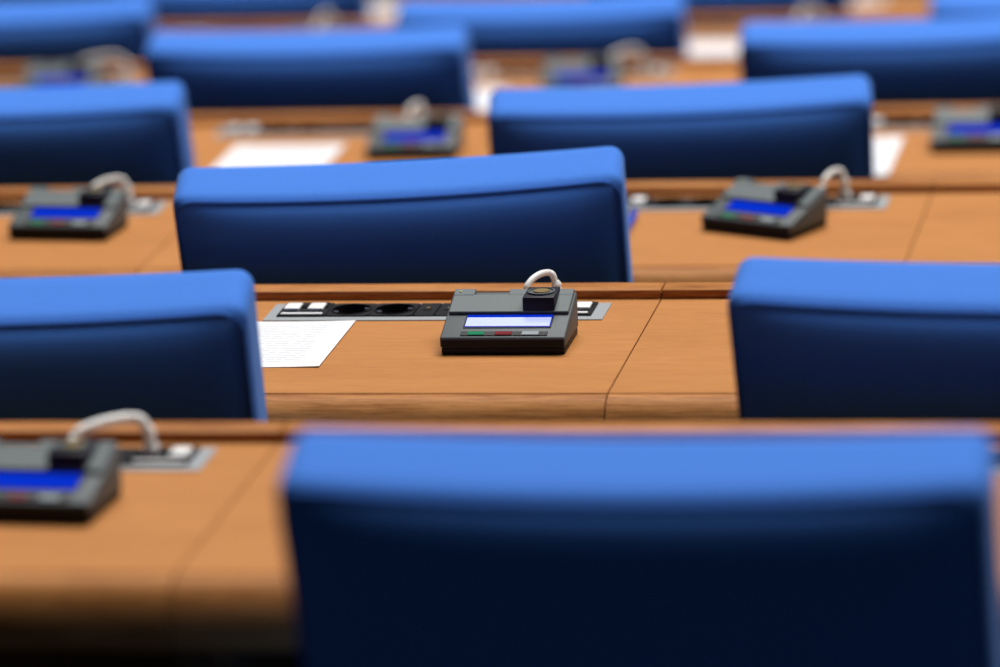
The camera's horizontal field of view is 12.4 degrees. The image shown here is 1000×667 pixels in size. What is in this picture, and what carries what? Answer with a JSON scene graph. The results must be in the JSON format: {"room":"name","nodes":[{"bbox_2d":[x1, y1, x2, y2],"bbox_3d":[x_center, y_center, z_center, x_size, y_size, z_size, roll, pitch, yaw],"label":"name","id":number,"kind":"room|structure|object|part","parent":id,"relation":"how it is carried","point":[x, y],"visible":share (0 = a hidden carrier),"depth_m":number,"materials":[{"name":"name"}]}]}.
{"room":"assembly chamber","nodes":[
{"label":"assembly chamber","id":0,"kind":"room"},
{"bbox_3d":[-0.221,0.775,6.944,10.000,1.342,10.300,0,15,11],"label":"floor","id":1,"kind":"structure","parent":0,"visible":0},
{"bbox_2d":[0,64,146,87],"bbox_3d":[-1.036,-0.052,7.921,0.928,0.740,0.434,0,15,11],"label":"desk","id":2,"kind":"object","parent":1,"relation":"on","point":[10,76],"visible":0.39,"depth_m":7.93,"materials":[{"name":"brown wood"}]},
{"bbox_2d":[0,76,23,82],"bbox_3d":[-0.848,-0.431,7.925,0.046,0.016,0.051,0,15,11],"label":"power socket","id":3,"kind":"object","parent":2,"relation":"attached to","point":[3,79],"depth_m":7.94,"materials":[{"name":"black metal"}]},
{"bbox_2d":[20,55,131,87],"bbox_3d":[-0.722,-0.439,7.809,0.159,0.052,0.177,-1,15,7],"label":"conference terminal","id":4,"kind":"object","parent":2,"relation":"on","point":[86,72],"visible":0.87,"depth_m":7.77,"materials":[{"name":"black plastic"}]},
{"bbox_3d":[-0.699,-0.455,7.857,0.130,0.031,0.048,-14,19,-37],"label":"cord","id":5,"kind":"part","parent":4,"relation":"part of","materials":[{"name":"white plastic"}]},
{"bbox_3d":[-0.663,-0.438,7.888,0.053,0.006,0.052,0,15,11],"label":"port frame","id":6,"kind":"part","parent":2,"relation":"part of","materials":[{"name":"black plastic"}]},
{"bbox_2d":[0,0,156,65],"bbox_3d":[-0.817,-0.216,8.571,0.505,0.926,0.708,-1,15,7],"label":"chair","id":7,"kind":"object","parent":1,"relation":"on","point":[56,32],"visible":0.2,"depth_m":8.13,"materials":[{"name":"blue fabric"}]},
{"bbox_2d":[0,186,175,277],"bbox_3d":[-0.844,0.223,5.933,0.928,0.740,0.434,0,15,11],"label":"desk","id":8,"kind":"object","parent":1,"relation":"on","point":[151,221],"visible":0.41,"depth_m":5.71,"materials":[{"name":"brown wood"}]},
{"bbox_2d":[0,203,13,212],"bbox_3d":[-0.656,-0.156,5.936,0.046,0.016,0.051,0,15,11],"label":"power socket","id":9,"kind":"object","parent":8,"relation":"attached to","point":[4,207],"depth_m":5.92,"materials":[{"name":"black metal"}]},
{"bbox_2d":[8,176,134,240],"bbox_3d":[-0.530,-0.165,5.825,0.130,0.052,0.185,1,15,15],"label":"conference terminal","id":10,"kind":"object","parent":8,"relation":"on","point":[95,212],"visible":1,"depth_m":5.77,"materials":[{"name":"black plastic"}]},
{"bbox_3d":[-0.514,-0.178,5.863,0.031,0.031,0.107,7,18,34],"label":"cord","id":11,"kind":"part","parent":10,"relation":"part of","materials":[{"name":"white plastic"}]},
{"bbox_3d":[-0.471,-0.163,5.899,0.053,0.006,0.052,0,15,11],"label":"port frame","id":12,"kind":"part","parent":8,"relation":"part of","materials":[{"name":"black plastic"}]},
{"bbox_2d":[0,81,195,187],"bbox_3d":[-0.620,0.048,6.605,0.505,0.935,0.708,-1,15,8],"label":"chair","id":13,"kind":"object","parent":1,"relation":"on","point":[66,136],"visible":0.23,"depth_m":6.16,"materials":[{"name":"blue fabric"}]},
{"bbox_2d":[0,269,267,421],"bbox_3d":[-0.451,0.328,4.670,0.507,0.937,0.710,-2,15,2],"label":"chair","id":14,"kind":"object","parent":1,"relation":"on","point":[179,346],"visible":0.28,"depth_m":4.23,"materials":[{"name":"blue fabric"}]},
{"bbox_2d":[0,422,285,666],"bbox_3d":[-0.665,0.492,4.024,0.928,0.740,0.434,0,15,11],"label":"desk","id":15,"kind":"object","parent":1,"relation":"on","point":[96,594],"visible":0.47,"depth_m":3.79,"materials":[{"name":"brown wood"}]},
{"bbox_2d":[0,413,159,524],"bbox_3d":[-0.378,0.107,3.913,0.130,0.052,0.204,1,15,14],"label":"conference terminal","id":16,"kind":"object","parent":15,"relation":"on","point":[73,479],"visible":1,"depth_m":3.85,"materials":[{"name":"black plastic"}]},
{"bbox_3d":[-0.357,0.094,3.953,0.047,0.029,0.134,9,19,38],"label":"cord","id":17,"kind":"part","parent":16,"relation":"part of","materials":[{"name":"white plastic"}]},
{"bbox_3d":[-0.633,0.459,4.195,0.928,0.674,0.020,0,15,11],"label":"modesty panel","id":18,"kind":"part","parent":15,"relation":"part of","materials":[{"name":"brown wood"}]},
{"bbox_3d":[-0.291,0.106,3.990,0.053,0.006,0.052,0,15,11],"label":"port frame","id":19,"kind":"part","parent":15,"relation":"part of","materials":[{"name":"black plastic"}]},
{"bbox_3d":[-0.214,0.506,3.971,0.022,0.694,0.279,0,15,11],"label":"panel","id":20,"kind":"part","parent":15,"relation":"part of","materials":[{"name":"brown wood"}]},
{"bbox_2d":[152,0,372,23],"bbox_3d":[-0.451,-0.340,9.449,0.505,0.921,0.708,-1,15,9],"label":"chair","id":21,"kind":"object","parent":1,"relation":"on","point":[165,11],"visible":0.05,"depth_m":9.01,"materials":[{"name":"blue fabric"}]},
{"bbox_2d":[156,21,393,30],"bbox_3d":[-0.680,-0.185,8.793,0.928,0.740,0.434,0,15,11],"label":"desk","id":22,"kind":"object","parent":1,"relation":"on","point":[283,26],"visible":0.02,"depth_m":8.84,"materials":[{"name":"brown wood"}]},
{"bbox_2d":[293,12,358,30],"bbox_3d":[-0.314,-0.561,8.632,0.130,0.052,0.268,0,15,11],"label":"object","id":23,"kind":"object","parent":22,"relation":"on","point":[331,20],"visible":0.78,"depth_m":8.70,"materials":[{"name":"black plastic"}]},
{"bbox_3d":[-0.350,-0.575,8.677,0.021,0.033,0.184,1,15,16],"label":"cord","id":24,"kind":"part","parent":23,"relation":"part of","materials":[{"name":"white plastic"}]},
{"bbox_2d":[144,25,476,113],"bbox_3d":[-0.233,-0.091,7.522,0.505,0.937,0.708,0,15,10],"label":"chair","id":25,"kind":"object","parent":1,"relation":"on","point":[379,69],"visible":0.15,"depth_m":7.09,"materials":[{"name":"blue fabric"}]},
{"bbox_2d":[189,111,487,166],"bbox_3d":[-0.474,0.083,6.826,0.928,0.740,0.434,0,15,11],"label":"desk","id":26,"kind":"object","parent":1,"relation":"on","point":[214,136],"visible":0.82,"depth_m":6.82,"materials":[{"name":"brown wood"}]},
{"bbox_3d":[-0.381,-0.303,6.845,0.053,0.006,0.052,0,15,11],"label":"port frame","id":27,"kind":"part","parent":26,"relation":"part of","materials":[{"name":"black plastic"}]},
{"bbox_2d":[258,126,294,133],"bbox_3d":[-0.332,-0.296,6.838,0.046,0.016,0.051,0,15,11],"label":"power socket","id":28,"kind":"object","parent":26,"relation":"attached to","point":[261,129],"depth_m":6.84,"materials":[{"name":"black metal"}]},
{"bbox_2d":[214,144,345,166],"bbox_3d":[-0.327,-0.245,6.621,0.164,0.002,0.240,0,15,11],"label":"paper sheet","id":29,"kind":"object","parent":26,"relation":"on","point":[240,155],"visible":0.63,"depth_m":6.67,"materials":[{"name":"white paper"}]},
{"bbox_2d":[289,125,325,133],"bbox_3d":[-0.285,-0.297,6.829,0.046,0.016,0.051,0,15,11],"label":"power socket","id":30,"kind":"object","parent":26,"relation":"attached to","point":[293,129],"depth_m":6.84,"materials":[{"name":"black metal"}]},
{"bbox_2d":[366,101,464,159],"bbox_3d":[-0.113,-0.301,6.694,0.130,0.052,0.212,0,15,10],"label":"conference terminal","id":31,"kind":"object","parent":26,"relation":"on","point":[422,136],"visible":1,"depth_m":6.62,"materials":[{"name":"black plastic"}]},
{"bbox_3d":[-0.137,-0.313,6.736,0.019,0.031,0.128,2,16,18],"label":"cord","id":32,"kind":"part","parent":31,"relation":"part of","materials":[{"name":"white plastic"}]},
{"bbox_2d":[370,0,402,20],"bbox_3d":[-0.347,-0.311,9.676,0.928,0.740,0.434,0,15,11],"label":"desk","id":33,"kind":"object","parent":1,"relation":"on","point":[374,3],"visible":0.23,"depth_m":9.67,"materials":[{"name":"brown wood"}]},
{"bbox_3d":[-0.254,-0.697,9.695,0.053,0.006,0.052,0,15,11],"label":"port frame","id":34,"kind":"part","parent":33,"relation":"part of","materials":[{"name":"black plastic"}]},
{"bbox_2d":[371,2,399,16],"bbox_3d":[-0.211,-0.680,9.630,0.155,0.002,0.160,0,15,11],"label":"paper sheet","id":35,"kind":"object","parent":33,"relation":"on","point":[376,11],"visible":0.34,"depth_m":9.61,"materials":[{"name":"white paper"}]},
{"bbox_2d":[390,0,402,5],"bbox_3d":[-0.205,-0.691,9.688,0.046,0.016,0.051,0,15,11],"label":"power socket","id":36,"kind":"object","parent":33,"relation":"attached to","point":[392,2],"depth_m":9.69,"materials":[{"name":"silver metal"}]},
{"bbox_2d":[173,146,632,283],"bbox_3d":[-0.063,0.186,5.535,0.507,0.941,0.710,-1,15,6],"label":"chair","id":37,"kind":"object","parent":1,"relation":"on","point":[506,218],"visible":0.33,"depth_m":5.11,"materials":[{"name":"blue fabric"}]},
{"bbox_2d":[254,282,664,423],"bbox_3d":[-0.300,0.360,4.891,0.928,0.740,0.434,0,15,11],"label":"desk","id":38,"kind":"object","parent":1,"relation":"on","point":[390,365],"visible":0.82,"depth_m":4.67,"materials":[{"name":"brown wood"}]},
{"bbox_3d":[-0.207,-0.025,4.910,0.053,0.006,0.052,0,15,11],"label":"port frame","id":39,"kind":"part","parent":38,"relation":"part of","materials":[{"name":"black plastic"}]},
{"bbox_2d":[258,320,355,366],"bbox_3d":[-0.293,0.011,4.796,0.254,0.002,0.181,0,15,11],"label":"paper sheet","id":40,"kind":"object","parent":38,"relation":"on","point":[293,343],"visible":0.33,"depth_m":4.79,"materials":[{"name":"white paper"}]},
{"bbox_2d":[326,303,376,316],"bbox_3d":[-0.158,-0.019,4.903,0.046,0.016,0.051,0,15,11],"label":"power socket","id":41,"kind":"object","parent":38,"relation":"attached to","point":[332,309],"depth_m":4.91,"materials":[{"name":"black plastic"}]},
{"bbox_2d":[369,303,419,316],"bbox_3d":[-0.112,-0.019,4.894,0.046,0.016,0.051,0,15,11],"label":"power socket","id":42,"kind":"object","parent":38,"relation":"attached to","point":[375,309],"depth_m":4.90,"materials":[{"name":"black plastic"}]},
{"bbox_2d":[440,269,577,354],"bbox_3d":[0.018,-0.027,4.779,0.130,0.052,0.186,0,15,11],"label":"conference terminal","id":43,"kind":"object","parent":38,"relation":"on","point":[527,320],"visible":1,"depth_m":4.72,"materials":[{"name":"black plastic"}]},
{"bbox_3d":[0.030,-0.041,4.816,0.025,0.034,0.105,4,17,26],"label":"cord","id":44,"kind":"part","parent":43,"relation":"part of","materials":[{"name":"white plastic"}]},
{"bbox_3d":[0.074,-0.026,4.857,0.053,0.006,0.052,0,15,11],"label":"port frame","id":45,"kind":"part","parent":38,"relation":"part of","materials":[{"name":"black plastic"}]},
{"bbox_2d":[138,179,933,283],"bbox_3d":[0.070,0.221,5.761,0.928,0.740,0.434,0,15,11],"label":"desk","id":46,"kind":"object","parent":1,"relation":"on","point":[882,219],"visible":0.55,"depth_m":5.60,"materials":[{"name":"brown wood"}]},
{"bbox_2d":[628,207,637,231],"bbox_3d":[0.156,-0.133,5.641,0.012,0.014,0.143,-1,15,9],"label":"pen","id":47,"kind":"object","parent":46,"relation":"on","point":[633,213],"visible":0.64,"depth_m":5.67,"materials":[{"name":"blue plastic"}]},
{"bbox_3d":[0.162,-0.165,5.780,0.053,0.006,0.052,0,15,11],"label":"port frame","id":48,"kind":"part","parent":46,"relation":"part of","materials":[{"name":"black plastic"}]},
{"bbox_2d":[648,197,688,207],"bbox_3d":[0.212,-0.159,5.773,0.046,0.016,0.051,0,15,11],"label":"power socket","id":49,"kind":"object","parent":46,"relation":"attached to","point":[653,202],"depth_m":5.78,"materials":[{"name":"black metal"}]},
{"bbox_2d":[685,197,720,206],"bbox_3d":[0.258,-0.159,5.764,0.046,0.016,0.051,0,15,11],"label":"power socket","id":50,"kind":"object","parent":46,"relation":"attached to","point":[689,201],"depth_m":5.78,"materials":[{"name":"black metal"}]},
{"bbox_2d":[701,168,851,239],"bbox_3d":[0.358,-0.168,5.661,0.130,0.052,0.208,8,18,36],"label":"conference terminal","id":51,"kind":"object","parent":46,"relation":"on","point":[783,211],"visible":1,"depth_m":5.60,"materials":[{"name":"black plastic"}]},
{"bbox_3d":[0.398,-0.177,5.675,0.024,0.033,0.128,4,16,24],"label":"cord","id":52,"kind":"part","parent":51,"relation":"part of","materials":[{"name":"white plastic"}]},
{"bbox_3d":[0.443,-0.166,5.728,0.053,0.006,0.052,0,15,11],"label":"port frame","id":53,"kind":"part","parent":46,"relation":"part of","materials":[{"name":"black plastic"}]},
{"bbox_2d":[394,0,688,58],"bbox_3d":[0.126,-0.214,8.396,0.505,0.917,0.708,-1,15,8],"label":"chair","id":54,"kind":"object","parent":1,"relation":"on","point":[497,29],"visible":0.09,"depth_m":7.96,"materials":[{"name":"blue fabric"}]},
{"bbox_2d":[170,422,999,666],"bbox_3d":[0.249,0.490,3.852,0.928,0.740,0.434,0,15,11],"label":"desk","id":55,"kind":"object","parent":1,"relation":"on","point":[231,601],"visible":0.14,"depth_m":3.77,"materials":[{"name":"brown wood"}]},
{"bbox_3d":[-0.189,0.506,3.966,0.022,0.694,0.279,0,15,11],"label":"panel","id":56,"kind":"part","parent":55,"relation":"part of","materials":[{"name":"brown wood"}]},
{"bbox_2d":[996,449,999,467],"bbox_3d":[0.438,0.110,3.855,0.046,0.016,0.051,0,15,11],"label":"power socket","id":57,"kind":"object","parent":55,"relation":"attached to","point":[997,450],"depth_m":3.86,"materials":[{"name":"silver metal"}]},
{"bbox_2d":[471,56,708,87],"bbox_3d":[-0.122,-0.055,7.750,0.928,0.740,0.434,0,15,11],"label":"desk","id":58,"kind":"object","parent":1,"relation":"on","point":[669,70],"visible":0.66,"depth_m":7.74,"materials":[{"name":"brown wood"}]},
{"bbox_3d":[-0.030,-0.440,7.769,0.053,0.006,0.052,0,15,11],"label":"port frame","id":59,"kind":"part","parent":58,"relation":"part of","materials":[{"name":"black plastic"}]},
{"bbox_2d":[475,87,507,110],"bbox_3d":[-0.084,-0.383,7.568,0.164,0.002,0.205,0,15,11],"label":"paper sheet","id":60,"kind":"object","parent":58,"relation":"on","point":[482,95],"visible":0.13,"depth_m":7.59,"materials":[{"name":"white paper"}]},
{"bbox_2d":[495,69,526,76],"bbox_3d":[0.020,-0.434,7.762,0.046,0.016,0.051,0,15,11],"label":"power socket","id":61,"kind":"object","parent":58,"relation":"attached to","point":[498,72],"depth_m":7.76,"materials":[{"name":"black plastic"}]},
{"bbox_2d":[523,69,543,75],"bbox_3d":[0.066,-0.434,7.753,0.046,0.016,0.051,0,15,11],"label":"power socket","id":62,"kind":"object","parent":58,"relation":"attached to","point":[526,72],"depth_m":7.77,"materials":[{"name":"black plastic"}]},
{"bbox_2d":[540,47,646,87],"bbox_3d":[0.155,-0.439,7.635,0.157,0.052,0.200,-1,15,8],"label":"conference terminal","id":63,"kind":"object","parent":58,"relation":"on","point":[603,71],"visible":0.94,"depth_m":7.58,"materials":[{"name":"black plastic"}]},
{"bbox_3d":[0.191,-0.453,7.674,0.041,0.031,0.130,7,18,34],"label":"cord","id":64,"kind":"part","parent":63,"relation":"part of","materials":[{"name":"white plastic"}]},
{"bbox_3d":[0.251,-0.441,7.716,0.053,0.006,0.052,0,15,11],"label":"port frame","id":65,"kind":"part","parent":58,"relation":"part of","materials":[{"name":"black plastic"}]},
{"bbox_2d":[391,13,877,41],"bbox_3d":[0.234,-0.188,8.621,0.928,0.740,0.434,0,15,11],"label":"desk","id":66,"kind":"object","parent":1,"relation":"on","point":[699,28],"visible":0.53,"depth_m":8.64,"materials":[{"name":"brown wood"}]},
{"bbox_2d":[687,25,713,31],"bbox_3d":[0.376,-0.567,8.633,0.046,0.016,0.051,0,15,11],"label":"power socket","id":67,"kind":"object","parent":66,"relation":"attached to","point":[690,28],"depth_m":8.64,"materials":[{"name":"black plastic"}]},
{"bbox_2d":[688,41,738,56],"bbox_3d":[0.386,-0.505,8.379,0.157,0.002,0.265,0,15,11],"label":"paper sheet","id":68,"kind":"object","parent":66,"relation":"on","point":[709,49],"visible":0.28,"depth_m":8.44,"materials":[{"name":"white paper"}]},
{"bbox_2d":[711,25,738,30],"bbox_3d":[0.422,-0.567,8.624,0.046,0.016,0.051,0,15,11],"label":"power socket","id":69,"kind":"object","parent":66,"relation":"attached to","point":[713,27],"depth_m":8.63,"materials":[{"name":"black plastic"}]},
{"bbox_2d":[796,4,820,20],"bbox_3d":[0.545,-0.562,8.466,0.130,0.052,0.278,0,15,11],"label":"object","id":70,"kind":"object","parent":66,"relation":"on","point":[817,11],"visible":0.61,"depth_m":8.57,"materials":[{"name":"black plastic"}]},
{"bbox_2d":[277,430,999,666],"bbox_3d":[0.167,0.453,3.619,0.505,0.937,0.708,0,15,11],"label":"chair","id":71,"kind":"object","parent":1,"relation":"on","point":[401,549],"visible":1,"depth_m":3.20,"materials":[{"name":"blue fabric"}]},
{"bbox_2d":[605,282,738,421],"bbox_3d":[0.614,0.357,4.719,0.928,0.740,0.434,0,15,11],"label":"desk","id":72,"kind":"object","parent":1,"relation":"on","point":[680,368],"visible":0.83,"depth_m":4.62,"materials":[{"name":"brown wood"}]},
{"bbox_2d":[487,75,873,181],"bbox_3d":[0.274,0.049,6.437,0.505,0.928,0.708,-2,15,4],"label":"chair","id":73,"kind":"object","parent":1,"relation":"on","point":[805,128],"visible":0.24,"depth_m":6.01,"materials":[{"name":"blue fabric"}]},
{"bbox_2d":[696,55,740,83],"bbox_3d":[0.792,-0.057,7.578,0.928,0.740,0.434,0,15,11],"label":"desk","id":74,"kind":"object","parent":1,"relation":"on","point":[720,69],"visible":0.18,"depth_m":7.70,"materials":[{"name":"brown wood"}]},
{"bbox_2d":[470,105,999,180],"bbox_3d":[0.440,0.080,6.654,0.928,0.740,0.434,0,15,11],"label":"desk","id":75,"kind":"object","parent":1,"relation":"on","point":[914,159],"visible":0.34,"depth_m":6.47,"materials":[{"name":"brown wood"}]},
{"bbox_3d":[0.533,-0.305,6.674,0.053,0.006,0.052,0,15,11],"label":"port frame","id":76,"kind":"part","parent":75,"relation":"part of","materials":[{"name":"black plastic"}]},
{"bbox_2d":[873,136,903,174],"bbox_3d":[0.475,-0.250,6.480,0.165,0.002,0.240,0,15,11],"label":"paper sheet","id":77,"kind":"object","parent":75,"relation":"on","point":[885,149],"visible":0.21,"depth_m":6.49,"materials":[{"name":"white paper"}]},
{"bbox_2d":[884,118,918,126],"bbox_3d":[0.583,-0.299,6.666,0.046,0.016,0.051,0,15,11],"label":"power socket","id":78,"kind":"object","parent":75,"relation":"attached to","point":[888,122],"depth_m":6.68,"materials":[{"name":"black plastic"}]},
{"bbox_2d":[917,118,933,126],"bbox_3d":[0.629,-0.299,6.657,0.046,0.016,0.051,0,15,11],"label":"power socket","id":79,"kind":"object","parent":75,"relation":"attached to","point":[921,122],"depth_m":6.67,"materials":[{"name":"black plastic"}]},
{"bbox_2d":[930,105,999,152],"bbox_3d":[0.706,-0.304,6.544,0.170,0.052,0.203,0,15,11],"label":"conference terminal","id":80,"kind":"object","parent":75,"relation":"on","point":[977,130],"visible":1,"depth_m":6.48,"materials":[{"name":"black plastic"}]},
{"bbox_2d":[684,0,850,15],"bbox_3d":[0.482,-0.342,9.274,0.505,0.921,0.708,-1,15,9],"label":"chair","id":81,"kind":"object","parent":1,"relation":"on","point":[692,7],"visible":0.02,"depth_m":8.83,"materials":[{"name":"blue fabric"}]},
{"bbox_2d":[727,257,999,421],"bbox_3d":[0.543,0.320,4.483,0.505,0.940,0.708,1,15,14],"label":"chair","id":82,"kind":"object","parent":1,"relation":"on","point":[812,340],"visible":0.38,"depth_m":4.09,"materials":[{"name":"blue fabric"}]},
{"bbox_2d":[739,16,999,105],"bbox_3d":[0.668,-0.095,7.352,0.505,0.940,0.708,-1,15,7],"label":"chair","id":83,"kind":"object","parent":1,"relation":"on","point":[932,61],"visible":0.24,"depth_m":6.92,"materials":[{"name":"blue fabric"}]},
{"bbox_2d":[851,0,929,13],"bbox_3d":[0.567,-0.314,9.504,0.928,0.740,0.434,0,15,11],"label":"desk","id":84,"kind":"object","parent":1,"relation":"on","point":[888,6],"visible":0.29,"depth_m":9.38,"materials":[{"name":"brown wood"}]},
{"bbox_2d":[851,0,883,3],"bbox_3d":[0.723,-0.691,9.484,0.145,0.002,0.120,0,15,11],"label":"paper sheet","id":85,"kind":"object","parent":84,"relation":"on","point":[852,1],"visible":0.44,"depth_m":9.44,"materials":[{"name":"white paper"}]},
{"bbox_2d":[877,12,928,19],"bbox_3d":[1.148,-0.190,8.450,0.928,0.740,0.434,0,15,11],"label":"desk","id":86,"kind":"object","parent":1,"relation":"on","point":[922,15],"visible":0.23,"depth_m":8.61,"materials":[{"name":"brown wood"}]},
{"bbox_2d":[907,179,999,263],"bbox_3d":[0.984,0.218,5.589,0.928,0.740,0.434,0,15,11],"label":"desk","id":87,"kind":"object","parent":1,"relation":"on","point":[960,223],"visible":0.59,"depth_m":5.59,"materials":[{"name":"brown wood"}]},
{"bbox_2d":[929,0,999,18],"bbox_3d":[1.043,-0.216,8.223,0.505,0.917,0.708,-1,15,8],"label":"chair","id":88,"kind":"object","parent":1,"relation":"on","point":[937,8],"visible":0.09,"depth_m":7.83,"materials":[{"name":"blue fabric"}]}
]}

